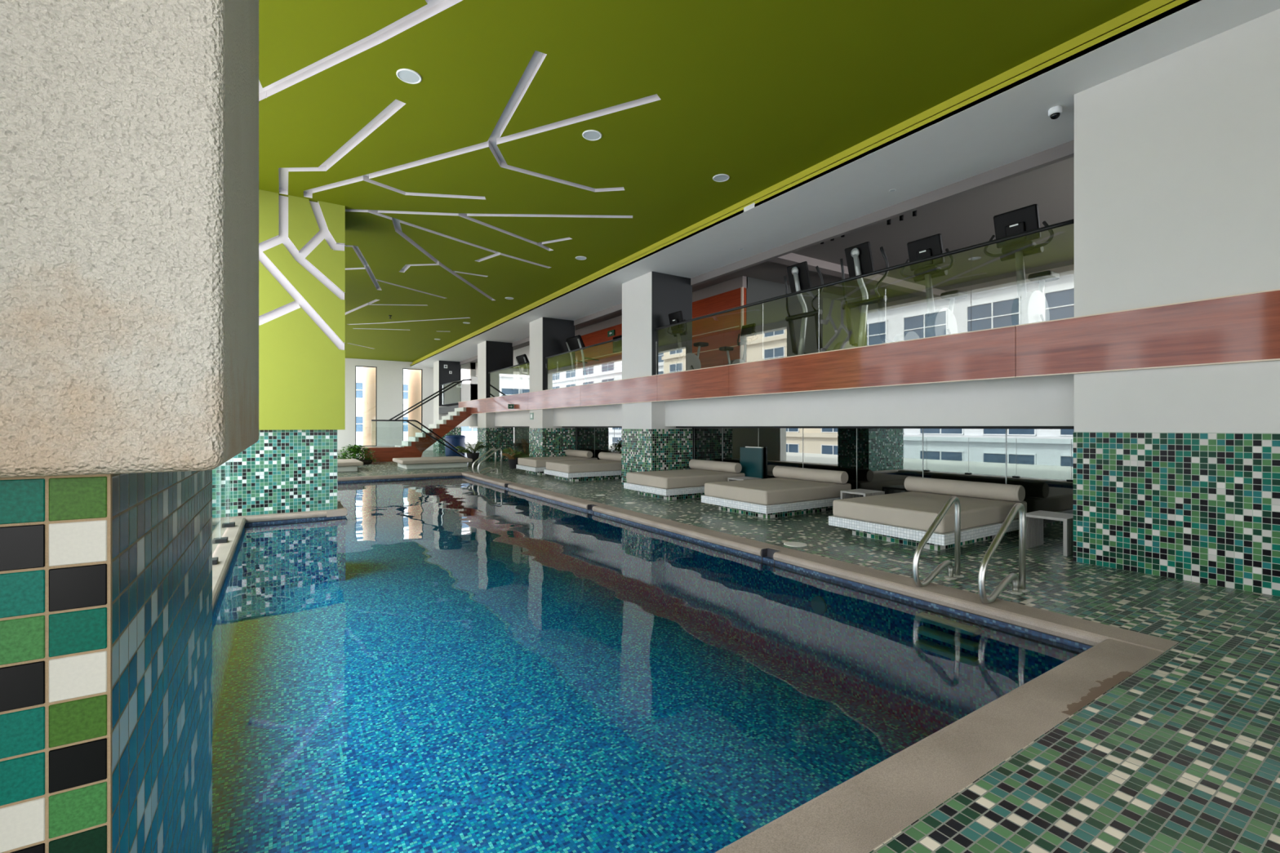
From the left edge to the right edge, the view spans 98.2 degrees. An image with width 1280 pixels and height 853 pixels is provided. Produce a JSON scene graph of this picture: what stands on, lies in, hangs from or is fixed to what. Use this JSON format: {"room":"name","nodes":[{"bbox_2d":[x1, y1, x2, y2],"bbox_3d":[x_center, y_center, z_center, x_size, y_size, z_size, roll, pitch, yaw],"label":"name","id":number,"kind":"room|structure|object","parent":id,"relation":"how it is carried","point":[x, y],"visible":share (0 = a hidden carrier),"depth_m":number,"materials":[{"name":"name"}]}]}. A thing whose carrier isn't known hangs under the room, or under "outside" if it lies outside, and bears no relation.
{"room":"indoor swimming pool","nodes":[
{"label":"indoor swimming pool","id":0,"kind":"room"},
{"bbox_2d":[337,358,529,452],"bbox_3d":[-12.300,-1.300,32.718,17.100,5.400,0.300,0,0,-33],"label":"wall","id":1,"kind":"structure","parent":0,"point":[389,373],"depth_m":31.39,"materials":[{"name":"white paint"}]},
{"bbox_2d":[355,365,377,446],"bbox_3d":[-15.205,-1.120,30.784,1.080,4.440,0.090,0,0,-33],"label":"window","id":2,"kind":"structure","parent":1,"relation":"in","point":[355,366],"depth_m":31.03,"materials":[{"name":"clear glass"}]},
{"bbox_2d":[402,368,422,440],"bbox_3d":[-13.174,-1.120,32.098,1.080,4.440,0.090,0,0,-33],"label":"window","id":3,"kind":"structure","parent":1,"relation":"in","point":[402,368],"depth_m":31.89,"materials":[{"name":"clear glass"}]},
{"bbox_2d":[439,404,458,413],"bbox_3d":[0.869,-0.825,19.740,9.090,0.350,27.800,0,0,-33],"label":"floor","id":4,"kind":"structure","parent":0,"point":[444,410],"depth_m":27.39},
{"bbox_2d":[440,379,461,404],"bbox_3d":[-9.377,-1.649,27.373,0.048,1.069,3.750,0,0,-33],"label":"glass railing","id":5,"kind":"object","parent":4,"relation":"on","point":[459,380],"visible":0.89,"depth_m":27.13,"materials":[{"name":"glass"}]},
{"bbox_2d":[458,398,484,413],"bbox_3d":[-7.254,-0.836,23.893,0.076,0.582,3.994,0,0,-33],"label":"trim","id":6,"kind":"structure","parent":4,"relation":"attached to","point":[477,406],"depth_m":23.31,"materials":[{"name":"red wood"}]},
{"bbox_2d":[484,392,528,413],"bbox_3d":[-4.917,-0.836,20.283,0.076,0.582,4.594,0,0,-33],"label":"trim","id":7,"kind":"structure","parent":4,"relation":"attached to","point":[520,401],"depth_m":20.10,"materials":[{"name":"red wood"}]},
{"bbox_2d":[507,404,513,408],"bbox_3d":[-4.520,-0.700,19.407,0.200,0.160,0.033,0,0,-33],"label":"exit sign","id":8,"kind":"object","parent":7,"relation":"attached to","point":[509,406],"visible":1,"depth_m":19.39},
{"bbox_2d":[488,361,529,373],"bbox_3d":[-4.843,-1.649,20.367,0.048,1.069,4.540,0,0,-33],"label":"glass railing","id":9,"kind":"object","parent":4,"relation":"on","point":[527,362],"visible":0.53,"depth_m":20.18,"materials":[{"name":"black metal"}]},
{"bbox_2d":[515,354,529,393],"bbox_3d":[-3.840,-1.888,22.053,1.983,1.776,0.900,0,0,-33],"label":"treadmill","id":10,"kind":"object","parent":4,"relation":"on","point":[522,358],"visible":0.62,"depth_m":21.53,"materials":[{"name":"black plastic"}]},
{"bbox_2d":[528,385,580,409],"bbox_3d":[-2.635,-0.836,16.757,0.076,0.582,3.794,0,0,-33],"label":"trim","id":11,"kind":"structure","parent":4,"relation":"attached to","point":[566,397],"depth_m":16.51,"materials":[{"name":"red wood"}]},
{"bbox_2d":[565,334,598,386],"bbox_3d":[-1.279,-1.888,17.635,1.983,1.776,0.900,0,0,-33],"label":"treadmill","id":12,"kind":"object","parent":4,"relation":"on","point":[575,342],"visible":0.61,"depth_m":17.05,"materials":[{"name":"black plastic"}]},
{"bbox_2d":[545,337,622,358],"bbox_3d":[-1.667,-1.649,15.460,0.048,1.069,4.730,0,0,-33],"label":"handrail","id":13,"kind":"object","parent":4,"relation":"on","point":[620,338],"visible":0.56,"depth_m":15.10,"materials":[{"name":"black metal"}]},
{"bbox_2d":[580,374,657,406],"bbox_3d":[-0.603,-0.836,13.617,0.076,0.582,3.674,0,0,-33],"label":"trim","id":14,"kind":"structure","parent":4,"relation":"attached to","point":[643,388],"depth_m":13.34,"materials":[{"name":"red wood"}]},
{"bbox_2d":[666,311,708,371],"bbox_3d":[1.175,-1.752,12.410,1.040,1.504,0.707,0,0,-33],"label":"exercise bike","id":15,"kind":"object","parent":4,"relation":"on","point":[690,361],"visible":0.73,"depth_m":12.21,"materials":[{"name":"black plastic"}]},
{"bbox_2d":[657,364,728,401],"bbox_3d":[1.021,-0.836,11.107,0.076,0.582,2.294,0,0,-33],"label":"trim","id":16,"kind":"structure","parent":4,"relation":"attached to","point":[708,382],"depth_m":10.97,"materials":[{"name":"red wood"}]},
{"bbox_2d":[719,323,758,364],"bbox_3d":[2.288,-1.768,13.512,1.063,1.536,0.722,0,0,-33],"label":"exercise bike","id":17,"kind":"object","parent":4,"relation":"on","point":[748,331],"visible":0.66,"depth_m":13.62,"materials":[{"name":"black plastic"}]},
{"bbox_2d":[783,261,856,355],"bbox_3d":[3.350,-1.937,10.173,1.940,1.874,0.840,0,0,-33],"label":"elliptical trainer","id":18,"kind":"object","parent":4,"relation":"on","point":[799,279],"visible":0.69,"depth_m":9.82,"materials":[{"name":"black plastic"}]},
{"bbox_2d":[655,218,1074,330],"bbox_3d":[2.470,-1.649,9.067,0.048,1.069,7.760,0,0,-33],"label":"handrail","id":19,"kind":"object","parent":4,"relation":"on","point":[1070,221],"visible":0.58,"depth_m":7.44,"materials":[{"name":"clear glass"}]},
{"bbox_2d":[728,324,1016,396],"bbox_3d":[2.925,-0.836,8.165,0.076,0.582,4.704,0,0,-33],"label":"trim","id":20,"kind":"structure","parent":4,"relation":"attached to","point":[986,353],"depth_m":7.44,"materials":[{"name":"red wood"}]},
{"bbox_2d":[840,241,919,346],"bbox_3d":[4.013,-1.937,9.149,1.940,1.874,0.840,0,0,-33],"label":"elliptical trainer","id":21,"kind":"object","parent":4,"relation":"on","point":[859,257],"visible":0.7,"depth_m":8.80,"materials":[{"name":"black plastic"}]},
{"bbox_2d":[900,233,967,337],"bbox_3d":[4.378,-1.809,7.979,1.119,1.617,0.760,0,0,-33],"label":"exercise bike","id":22,"kind":"object","parent":4,"relation":"on","point":[939,322],"visible":0.72,"depth_m":7.75,"materials":[{"name":"black plastic"}]},
{"bbox_2d":[983,204,1059,325],"bbox_3d":[4.966,-1.809,6.978,1.119,1.617,0.760,0,0,-33],"label":"exercise bike","id":23,"kind":"object","parent":4,"relation":"on","point":[1029,307],"visible":0.68,"depth_m":6.75,"materials":[{"name":"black plastic"}]},
{"bbox_2d":[466,453,479,462],"bbox_3d":[-6.528,1.220,21.683,0.500,0.360,0.500,0,0,-33],"label":"pot","id":24,"kind":"object","parent":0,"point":[474,456],"depth_m":21.50,"materials":[{"name":"ceramic"}]},
{"bbox_2d":[507,457,518,468],"bbox_3d":[-4.212,1.220,18.655,0.500,0.360,0.500,0,0,-33],"label":"pot","id":25,"kind":"object","parent":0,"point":[512,463],"depth_m":18.47,"materials":[{"name":"ceramic"}]},
{"bbox_2d":[212,511,933,852],"bbox_3d":[-3.270,2.605,8.854,5.630,0.050,16.180,0,0,-33],"label":"pool water","id":26,"kind":"structure","parent":0,"point":[466,686],"depth_m":4.86,"materials":[{"name":"liquid"}]},
{"bbox_2d":[475,275,747,393],"bbox_3d":[-3.634,-2.450,24.187,0.220,2.900,23.440,0,0,-33],"label":"wall","id":27,"kind":"structure","parent":0,"point":[722,330],"depth_m":15.68,"materials":[{"name":"paint"}]},
{"bbox_2d":[607,329,614,337],"bbox_3d":[-1.040,-3.350,19.934,0.044,0.200,0.440,0,0,-33],"label":"exit sign","id":28,"kind":"object","parent":27,"relation":"attached to","point":[610,333],"visible":1,"depth_m":19.90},
{"bbox_2d":[613,334,622,352],"bbox_3d":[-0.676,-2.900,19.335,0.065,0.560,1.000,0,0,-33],"label":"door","id":29,"kind":"structure","parent":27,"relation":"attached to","point":[617,344],"depth_m":19.45,"materials":[{"name":"glass"}]},
{"bbox_2d":[575,427,693,469],"bbox_3d":[0.957,0.375,16.283,0.100,2.050,21.700,0,0,-33],"label":"window frame","id":30,"kind":"structure","parent":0,"point":[575,428],"depth_m":15.38,"materials":[{"name":"grey paint"}]},
{"bbox_2d":[212,475,1092,738],"bbox_3d":[-3.270,2.085,8.854,5.680,1.190,16.230,0,0,-33],"label":"wall","id":31,"kind":"structure","parent":0,"point":[863,646],"depth_m":6.30,"materials":[{"name":"blue tile"}]},
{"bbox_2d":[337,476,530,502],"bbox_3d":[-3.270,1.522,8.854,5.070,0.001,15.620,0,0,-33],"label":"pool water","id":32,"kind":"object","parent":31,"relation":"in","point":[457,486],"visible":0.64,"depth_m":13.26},
{"bbox_2d":[587,504,597,518],"bbox_3d":[-0.823,1.530,9.866,0.140,0.260,0.220,0,0,-33],"label":"skimmer","id":33,"kind":"object","parent":31,"relation":"attached to","point":[589,506],"visible":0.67,"depth_m":9.93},
{"bbox_2d":[212,471,1178,852],"bbox_3d":[-3.270,1.443,8.854,5.630,0.094,16.180,0,0,-33],"label":"pool coping","id":34,"kind":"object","parent":31,"relation":"on","point":[863,812],"depth_m":2.76,"materials":[{"name":"beige stone"}]},
{"bbox_2d":[212,457,235,564],"bbox_3d":[-3.929,0.858,4.962,0.115,1.076,8.200,0,0,-33],"label":"glass balustrade","id":35,"kind":"object","parent":34,"relation":"on","point":[222,475],"visible":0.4,"depth_m":6.74,"materials":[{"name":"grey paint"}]},
{"bbox_2d":[912,496,964,586],"bbox_3d":[2.693,1.032,5.006,0.768,0.772,0.110,0,0,-33],"label":"pool handrail","id":36,"kind":"object","parent":34,"relation":"on","point":[955,500],"visible":0.98,"depth_m":5.05,"materials":[{"name":"silver metal"}]},
{"bbox_2d":[977,502,1030,604],"bbox_3d":[2.986,1.032,4.553,0.768,0.772,0.110,0,0,-33],"label":"pool handrail","id":37,"kind":"object","parent":34,"relation":"on","point":[1019,584],"visible":0.99,"depth_m":4.60,"materials":[{"name":"silver metal"}]},
{"bbox_2d":[761,547,779,572],"bbox_3d":[1.497,1.530,6.282,0.140,0.260,0.200,0,0,-33],"label":"skimmer","id":38,"kind":"object","parent":31,"relation":"attached to","point":[768,552],"visible":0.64,"depth_m":6.32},
{"bbox_2d":[811,595,826,614],"bbox_3d":[1.819,1.820,5.644,0.020,0.180,0.180,0,0,-33],"label":"underwater light","id":39,"kind":"object","parent":31,"relation":"attached to","point":[819,606],"visible":1,"depth_m":5.63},
{"bbox_2d":[915,612,981,666],"bbox_3d":[2.495,1.721,4.509,0.110,0.278,0.480,0,0,-33],"label":"pool ladder","id":40,"kind":"object","parent":31,"relation":"attached to","point":[964,658],"visible":1,"depth_m":4.46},
{"bbox_2d":[258,0,1150,361],"bbox_3d":[-5.735,-3.920,13.739,7.600,0.400,39.300,0,0,-33],"label":"ceiling","id":41,"kind":"structure","parent":0,"point":[464,188],"depth_m":6.53,"materials":[{"name":"green paint"}]},
{"bbox_2d":[395,68,422,84],"bbox_3d":[-2.450,-3.713,5.883,0.250,0.012,0.250,0,0,-33],"label":"recessed light","id":42,"kind":"object","parent":41,"relation":"in","point":[406,75],"visible":1,"depth_m":5.88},
{"bbox_2d":[398,70,419,82],"bbox_3d":[-2.450,-3.716,5.883,0.210,0.004,0.210,0,0,-33],"label":"diffuser","id":43,"kind":"object","parent":42,"relation":"attached to","point":[406,76],"depth_m":5.88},
{"bbox_2d":[575,256,586,259],"bbox_3d":[-1.301,-3.713,12.225,0.250,0.012,0.250,0,0,-33],"label":"recessed light","id":44,"kind":"object","parent":41,"relation":"in","point":[576,257],"visible":1,"depth_m":12.23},
{"bbox_2d":[582,129,601,140],"bbox_3d":[-0.611,-3.713,7.073,0.250,0.012,0.250,0,0,-33],"label":"recessed light","id":45,"kind":"object","parent":41,"relation":"in","point":[590,135],"visible":1,"depth_m":7.07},
{"bbox_2d":[583,131,599,139],"bbox_3d":[-0.611,-3.716,7.073,0.210,0.004,0.210,0,0,-33],"label":"diffuser","id":46,"kind":"object","parent":45,"relation":"attached to","point":[587,135],"depth_m":7.07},
{"bbox_2d":[712,173,729,182],"bbox_3d":[1.211,-3.713,8.288,0.250,0.012,0.250,0,0,-33],"label":"recessed light","id":47,"kind":"object","parent":41,"relation":"in","point":[720,177],"visible":1,"depth_m":8.27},
{"bbox_2d":[714,175,728,181],"bbox_3d":[1.211,-3.716,8.288,0.210,0.004,0.210,0,0,-33],"label":"diffuser","id":48,"kind":"object","parent":47,"relation":"attached to","point":[717,178],"depth_m":8.30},
{"bbox_2d":[470,156,1074,366],"bbox_3d":[0.337,-3.950,21.659,7.900,0.100,32.000,0,0,-33],"label":"ceiling","id":49,"kind":"structure","parent":0,"point":[966,220],"depth_m":11.62,"materials":[{"name":"paint"}]},
{"bbox_2d":[886,209,916,225],"bbox_3d":[4.782,-3.829,10.123,0.097,0.142,0.700,0,0,-33],"label":"fitting","id":50,"kind":"object","parent":49,"relation":"attached to","point":[914,213],"visible":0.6,"depth_m":10.11,"materials":[{"name":"black plastic"}]},
{"bbox_2d":[337,448,1279,852],"bbox_3d":[-1.603,1.525,16.234,17.050,0.250,39.000,0,0,-33],"label":"floor","id":51,"kind":"structure","parent":0,"point":[1181,754],"depth_m":2.66,"materials":[{"name":"tile"}]},
{"bbox_2d":[0,0,258,852],"bbox_3d":[-1.397,-1.310,0.863,1.292,5.420,1.292,0,0,-33],"label":"column","id":52,"kind":"structure","parent":51,"relation":"on","point":[129,129],"depth_m":0.63,"materials":[{"name":"tile"}]},
{"bbox_2d":[232,189,345,516],"bbox_3d":[-6.202,-1.161,9.357,2.055,5.121,1.350,0,0,-33],"label":"wall","id":53,"kind":"structure","parent":51,"relation":"on","point":[291,467],"depth_m":9.01,"materials":[{"name":"paint"}]},
{"bbox_2d":[337,458,363,472],"bbox_3d":[-9.961,1.250,17.555,1.950,0.300,2.100,0,0,-33],"label":"pad","id":54,"kind":"object","parent":51,"relation":"on","point":[343,464],"visible":0.37,"depth_m":17.09,"materials":[{"name":"fabric"}]},
{"bbox_2d":[337,444,378,464],"bbox_3d":[-10.581,1.022,20.608,1.666,0.755,1.240,0,0,-33],"label":"leafy shrub","id":55,"kind":"object","parent":51,"relation":"on","point":[355,450],"visible":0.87,"depth_m":20.46,"materials":[{"name":"green plant"}]},
{"bbox_2d":[360,378,472,462],"bbox_3d":[-9.267,-0.325,23.227,4.220,3.450,2.130,0,0,-33],"label":"staircase","id":56,"kind":"structure","parent":51,"relation":"on","point":[415,446],"depth_m":22.90,"materials":[{"name":"wood"}]},
{"bbox_2d":[392,456,472,469],"bbox_3d":[-7.166,1.250,19.126,2.250,0.300,1.900,0,0,-33],"label":"daybed","id":57,"kind":"object","parent":51,"relation":"on","point":[444,462],"visible":1,"depth_m":18.50,"materials":[{"name":"fabric"}]},
{"bbox_2d":[433,360,461,453],"bbox_3d":[-10.344,-1.023,29.752,1.158,4.846,1.220,0,0,-33],"label":"column","id":58,"kind":"structure","parent":51,"relation":"on","point":[442,375],"depth_m":29.25,"materials":[{"name":"white paint"}]},
{"bbox_2d":[456,382,462,387],"bbox_3d":[-9.608,-2.220,29.478,0.300,0.300,0.024,0,0,-33],"label":"notice","id":59,"kind":"object","parent":58,"relation":"attached to","point":[459,385],"visible":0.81,"depth_m":29.49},
{"bbox_2d":[444,435,465,456],"bbox_3d":[-8.781,0.900,26.359,0.920,1.000,0.920,0,0,-33],"label":"bin","id":60,"kind":"object","parent":51,"relation":"on","point":[455,440],"visible":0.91,"depth_m":25.97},
{"bbox_2d":[455,441,486,462],"bbox_3d":[-6.631,0.993,21.588,1.214,0.815,1.176,0,0,1],"label":"potted palm","id":61,"kind":"object","parent":51,"relation":"on","point":[473,454],"visible":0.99,"depth_m":21.53,"materials":[{"name":"plant"}]},
{"bbox_2d":[471,448,496,473],"bbox_3d":[-4.689,1.032,16.762,0.768,0.772,0.110,0,0,-33],"label":"pool handrail","id":62,"kind":"object","parent":51,"relation":"on","point":[490,450],"visible":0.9,"depth_m":16.77,"materials":[{"name":"silver metal"}]},
{"bbox_2d":[477,448,502,474],"bbox_3d":[-4.396,1.032,16.309,0.768,0.772,0.110,0,0,-33],"label":"pool handrail","id":63,"kind":"object","parent":51,"relation":"on","point":[498,449],"visible":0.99,"depth_m":16.33,"materials":[{"name":"silver metal"}]},
{"bbox_2d":[477,340,513,461],"bbox_3d":[-6.016,-1.023,23.066,1.158,4.846,1.150,0,0,-33],"label":"column","id":64,"kind":"structure","parent":51,"relation":"on","point":[492,356],"depth_m":22.60,"materials":[{"name":"white paint"}]},
{"bbox_2d":[502,447,528,468],"bbox_3d":[-4.175,1.048,18.638,1.062,0.703,1.003,0,0,-33],"label":"potted palm","id":65,"kind":"object","parent":51,"relation":"on","point":[513,460],"visible":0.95,"depth_m":18.47,"materials":[{"name":"plant"}]},
{"bbox_2d":[502,438,528,457],"bbox_3d":[-4.202,0.924,20.178,1.629,0.952,1.304,0,0,-14],"label":"potted palm","id":66,"kind":"object","parent":51,"relation":"on","point":[525,447],"visible":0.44,"depth_m":20.15,"materials":[{"name":"plant"}]},
{"bbox_2d":[514,426,529,457],"bbox_3d":[-4.731,0.705,22.232,0.021,1.390,1.658,0,0,-33],"label":"window","id":67,"kind":"structure","parent":51,"relation":"on","point":[520,433],"depth_m":22.36,"materials":[{"name":"glass"}]},
{"bbox_2d":[528,316,575,457],"bbox_3d":[-2.887,-1.023,18.230,1.158,4.846,1.110,0,0,-33],"label":"column","id":68,"kind":"structure","parent":51,"relation":"on","point":[548,335],"depth_m":17.75,"materials":[{"name":"white paint"}]},
{"bbox_2d":[529,413,533,419],"bbox_3d":[-3.554,-0.340,18.188,0.023,0.220,0.260,0,0,-33],"label":"notice","id":69,"kind":"object","parent":68,"relation":"attached to","point":[531,415],"visible":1,"depth_m":18.15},
{"bbox_2d":[515,456,597,475],"bbox_3d":[-2.507,1.175,16.840,2.050,0.450,1.500,0,0,-33],"label":"daybed","id":70,"kind":"object","parent":51,"relation":"on","point":[535,465],"visible":0.6,"depth_m":16.22,"materials":[{"name":"beige fabric"}]},
{"bbox_2d":[564,448,592,457],"bbox_3d":[-1.907,0.841,17.229,0.216,0.216,1.500,0,0,-33],"label":"bolster","id":71,"kind":"object","parent":70,"relation":"on","point":[585,454],"visible":1,"depth_m":17.00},
{"bbox_2d":[543,459,621,481],"bbox_3d":[-1.337,1.175,14.977,2.050,0.450,1.500,0,0,-33],"label":"daybed","id":72,"kind":"object","parent":51,"relation":"on","point":[592,469],"visible":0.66,"depth_m":14.35,"materials":[{"name":"beige fabric"}]},
{"bbox_2d":[598,452,621,461],"bbox_3d":[-0.712,0.841,15.382,0.216,0.216,1.500,0,0,-33],"label":"bolster","id":73,"kind":"object","parent":72,"relation":"on","point":[602,455],"visible":0.56,"depth_m":15.40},
{"bbox_2d":[576,427,594,457],"bbox_3d":[-1.732,0.705,17.598,0.021,1.390,1.218,0,0,-33],"label":"window","id":74,"kind":"structure","parent":51,"relation":"on","point":[584,436],"depth_m":17.57,"materials":[{"name":"glass"}]},
{"bbox_2d":[594,427,613,459],"bbox_3d":[-1.074,0.705,16.582,0.021,1.390,1.198,0,0,-33],"label":"window","id":75,"kind":"structure","parent":51,"relation":"on","point":[603,437],"depth_m":16.59,"materials":[{"name":"glass"}]},
{"bbox_2d":[613,427,622,453],"bbox_3d":[-0.422,0.705,15.575,0.021,1.390,1.198,0,0,-33],"label":"window","id":76,"kind":"structure","parent":51,"relation":"on","point":[617,431],"depth_m":15.90,"materials":[{"name":"glass"}]},
{"bbox_2d":[621,271,693,484],"bbox_3d":[0.392,-1.023,13.163,1.158,4.846,1.300,0,0,-33],"label":"column","id":77,"kind":"structure","parent":51,"relation":"on","point":[648,300],"depth_m":12.66,"materials":[{"name":"white paint"}]},
{"bbox_2d":[623,468,745,500],"bbox_3d":[0.931,1.175,11.418,2.050,0.450,1.500,0,0,-33],"label":"daybed","id":78,"kind":"object","parent":51,"relation":"on","point":[680,484],"visible":0.76,"depth_m":10.77,"materials":[{"name":"beige fabric"}]},
{"bbox_2d":[688,459,742,473],"bbox_3d":[1.581,0.841,11.839,0.216,0.216,1.500,0,0,-33],"label":"bolster","id":79,"kind":"object","parent":78,"relation":"on","point":[729,467],"visible":1,"depth_m":11.66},
{"bbox_2d":[693,427,722,461],"bbox_3d":[1.536,0.705,12.548,0.021,1.390,0.988,0,0,-33],"label":"window","id":80,"kind":"structure","parent":51,"relation":"on","point":[708,442],"depth_m":12.53,"materials":[{"name":"glass"}]},
{"bbox_2d":[727,476,761,481],"bbox_3d":[2.033,1.200,10.774,0.481,0.400,0.440,0,0,-33],"label":"side table","id":81,"kind":"object","parent":51,"relation":"on","point":[738,478],"visible":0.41,"depth_m":10.78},
{"bbox_2d":[740,446,763,479],"bbox_3d":[2.267,0.905,11.294,0.050,0.990,0.620,0,0,-33],"label":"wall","id":82,"kind":"structure","parent":51,"relation":"on","point":[751,457],"depth_m":11.24,"materials":[{"name":"paint"}]},
{"bbox_2d":[722,427,758,463],"bbox_3d":[2.101,0.705,11.675,0.021,1.390,1.088,0,0,-33],"label":"window","id":83,"kind":"structure","parent":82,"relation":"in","point":[733,438],"depth_m":11.74,"materials":[{"name":"glass"}]},
{"bbox_2d":[758,427,802,478],"bbox_3d":[2.707,0.705,10.739,0.021,1.390,1.138,0,0,-33],"label":"window","id":84,"kind":"structure","parent":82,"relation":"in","point":[781,446],"depth_m":10.72,"materials":[{"name":"glass"}]},
{"bbox_2d":[701,477,851,519],"bbox_3d":[2.300,1.175,9.302,2.050,0.450,1.500,0,0,-33],"label":"daybed","id":85,"kind":"object","parent":51,"relation":"on","point":[776,497],"visible":0.85,"depth_m":8.75,"materials":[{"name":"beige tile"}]},
{"bbox_2d":[773,466,848,484],"bbox_3d":[2.950,0.841,9.723,0.216,0.216,1.500,0,0,-33],"label":"bolster","id":86,"kind":"object","parent":85,"relation":"on","point":[793,473],"visible":1,"depth_m":9.56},
{"bbox_2d":[783,542,807,546],"bbox_3d":[1.843,1.396,6.577,0.270,0.007,0.270,0,0,-33],"label":"lid","id":87,"kind":"object","parent":51,"relation":"on","point":[788,544],"visible":1,"depth_m":6.57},
{"bbox_2d":[802,428,856,489],"bbox_3d":[3.326,0.705,9.782,0.021,1.390,1.138,0,0,-33],"label":"window","id":88,"kind":"structure","parent":51,"relation":"on","point":[827,449],"depth_m":9.72,"materials":[{"name":"glass"}]},
{"bbox_2d":[840,488,884,499],"bbox_3d":[3.446,1.200,8.591,0.481,0.400,0.440,0,0,-33],"label":"side table","id":89,"kind":"object","parent":51,"relation":"on","point":[855,493],"visible":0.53,"depth_m":8.60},
{"bbox_2d":[856,428,922,497],"bbox_3d":[3.946,0.705,8.825,0.021,1.390,1.138,0,0,-33],"label":"window","id":90,"kind":"structure","parent":51,"relation":"on","point":[885,457],"depth_m":8.82,"materials":[{"name":"glass"}]},
{"bbox_2d":[828,491,1026,551],"bbox_3d":[3.716,1.175,7.133,2.050,0.450,1.500,0,0,-33],"label":"daybed","id":91,"kind":"object","parent":51,"relation":"on","point":[902,517],"visible":0.72,"depth_m":6.59,"materials":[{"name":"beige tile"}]},
{"bbox_2d":[904,476,1025,502],"bbox_3d":[4.358,0.841,7.549,0.216,0.216,1.500,0,0,-33],"label":"bolster","id":92,"kind":"object","parent":91,"relation":"on","point":[1008,492],"visible":1,"depth_m":7.39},
{"bbox_2d":[922,428,1005,484],"bbox_3d":[4.565,0.705,7.868,0.021,1.390,1.138,0,0,-33],"label":"window","id":93,"kind":"structure","parent":51,"relation":"on","point":[971,455],"depth_m":7.82,"materials":[{"name":"glass"}]},
{"bbox_2d":[1025,510,1073,555],"bbox_3d":[4.691,1.200,6.299,0.481,0.400,0.440,0,0,-33],"label":"side table","id":94,"kind":"object","parent":51,"relation":"on","point":[1034,520],"visible":0.66,"depth_m":6.30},
{"bbox_2d":[746,276,881,362],"bbox_3d":[5.181,-2.450,16.069,5.840,2.900,0.150,0,0,-33],"label":"wall","id":95,"kind":"structure","parent":0,"point":[771,328],"depth_m":15.32,"materials":[{"name":"clear glass"}]},
{"bbox_2d":[410,0,1279,368],"bbox_3d":[-1.873,-3.608,16.059,1.814,0.324,39.000,0,0,-33],"label":"soffit","id":96,"kind":"structure","parent":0,"point":[1003,119],"depth_m":7.16,"materials":[{"name":"white paint"}]},
{"bbox_2d":[1048,105,1062,119],"bbox_3d":[4.498,-3.391,6.008,0.124,0.110,0.124,0,0,-33],"label":"security camera","id":97,"kind":"object","parent":96,"relation":"attached to","point":[1054,113],"visible":1,"depth_m":5.97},
{"bbox_2d":[881,264,1074,343],"bbox_3d":[6.397,-2.500,12.478,8.100,3.000,10.000,0,0,-33],"label":"wall","id":98,"kind":"structure","parent":0,"point":[988,304],"depth_m":15.02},
{"bbox_2d":[767,253,945,298],"bbox_3d":[5.362,-3.810,13.893,7.900,0.180,0.300,0,0,-33],"label":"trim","id":99,"kind":"structure","parent":98,"relation":"attached to","point":[791,259],"depth_m":13.73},
{"bbox_2d":[1073,8,1279,596],"bbox_3d":[7.216,-1.223,3.116,1.698,5.246,7.390,0,0,-33],"label":"wall","id":100,"kind":"structure","parent":0,"point":[1176,470],"depth_m":5.04,"materials":[{"name":"white paint"}]},
{"bbox_2d":[446,373,1074,426],"bbox_3d":[-2.552,-0.328,17.636,0.320,0.645,27.615,0,0,-33],"label":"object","id":101,"kind":"structure","parent":100,"relation":"attached to","point":[1047,400],"depth_m":8.06,"materials":[{"name":"white paint"}]},
{"bbox_2d":[460,139,1074,364],"bbox_3d":[-3.103,-3.666,19.611,0.100,0.760,31.700,0,0,-33],"label":"trim","id":102,"kind":"structure","parent":100,"relation":"attached to","point":[1062,152],"depth_m":8.63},
{"bbox_2d":[502,426,1074,429],"bbox_3d":[-0.569,0.013,15.346,0.560,0.035,21.615,0,0,-33],"label":"trim","id":103,"kind":"structure","parent":100,"relation":"attached to","point":[772,427],"depth_m":8.42,"materials":[{"name":"grey paint"}]},
{"bbox_2d":[1005,428,1074,539],"bbox_3d":[5.187,0.705,6.907,0.021,1.390,1.148,0,0,-33],"label":"window","id":104,"kind":"structure","parent":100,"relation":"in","point":[1041,461],"depth_m":7.00,"materials":[{"name":"glass"}]},
{"bbox_2d":[1015,288,1279,377],"bbox_3d":[6.354,-0.836,2.867,0.076,0.582,7.904,0,0,-33],"label":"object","id":105,"kind":"structure","parent":100,"relation":"attached to","point":[1240,328],"depth_m":5.17,"materials":[{"name":"red wood"}]},
{"label":"outside","id":106,"kind":"structure","parent":0,"visible":0},
{"bbox_3d":[-21.733,25.650,33.581,300.000,0.500,280.000,0,0,-33],"label":"ground","id":107,"kind":"structure","parent":106,"visible":0},
{"bbox_2d":[355,366,477,445],"bbox_3d":[-29.887,0.400,59.065,38.000,50.000,8.350,0,0,-33],"label":"apartment building","id":108,"kind":"structure","parent":107,"relation":"on","point":[471,434],"depth_m":57.73,"materials":[{"name":"white concrete"}]},
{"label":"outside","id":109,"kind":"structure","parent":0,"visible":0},
{"bbox_2d":[363,367,375,445],"bbox_3d":[-15.332,-1.600,32.065,1.240,8.000,1.240,0,0,-33],"label":"curtain","id":110,"kind":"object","parent":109,"point":[369,373],"depth_m":31.47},
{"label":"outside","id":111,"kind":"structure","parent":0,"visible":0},
{"bbox_2d":[408,369,421,436],"bbox_3d":[-13.292,-1.600,33.386,1.240,8.000,1.240,0,0,-33],"label":"curtain","id":112,"kind":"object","parent":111,"point":[414,375],"depth_m":32.80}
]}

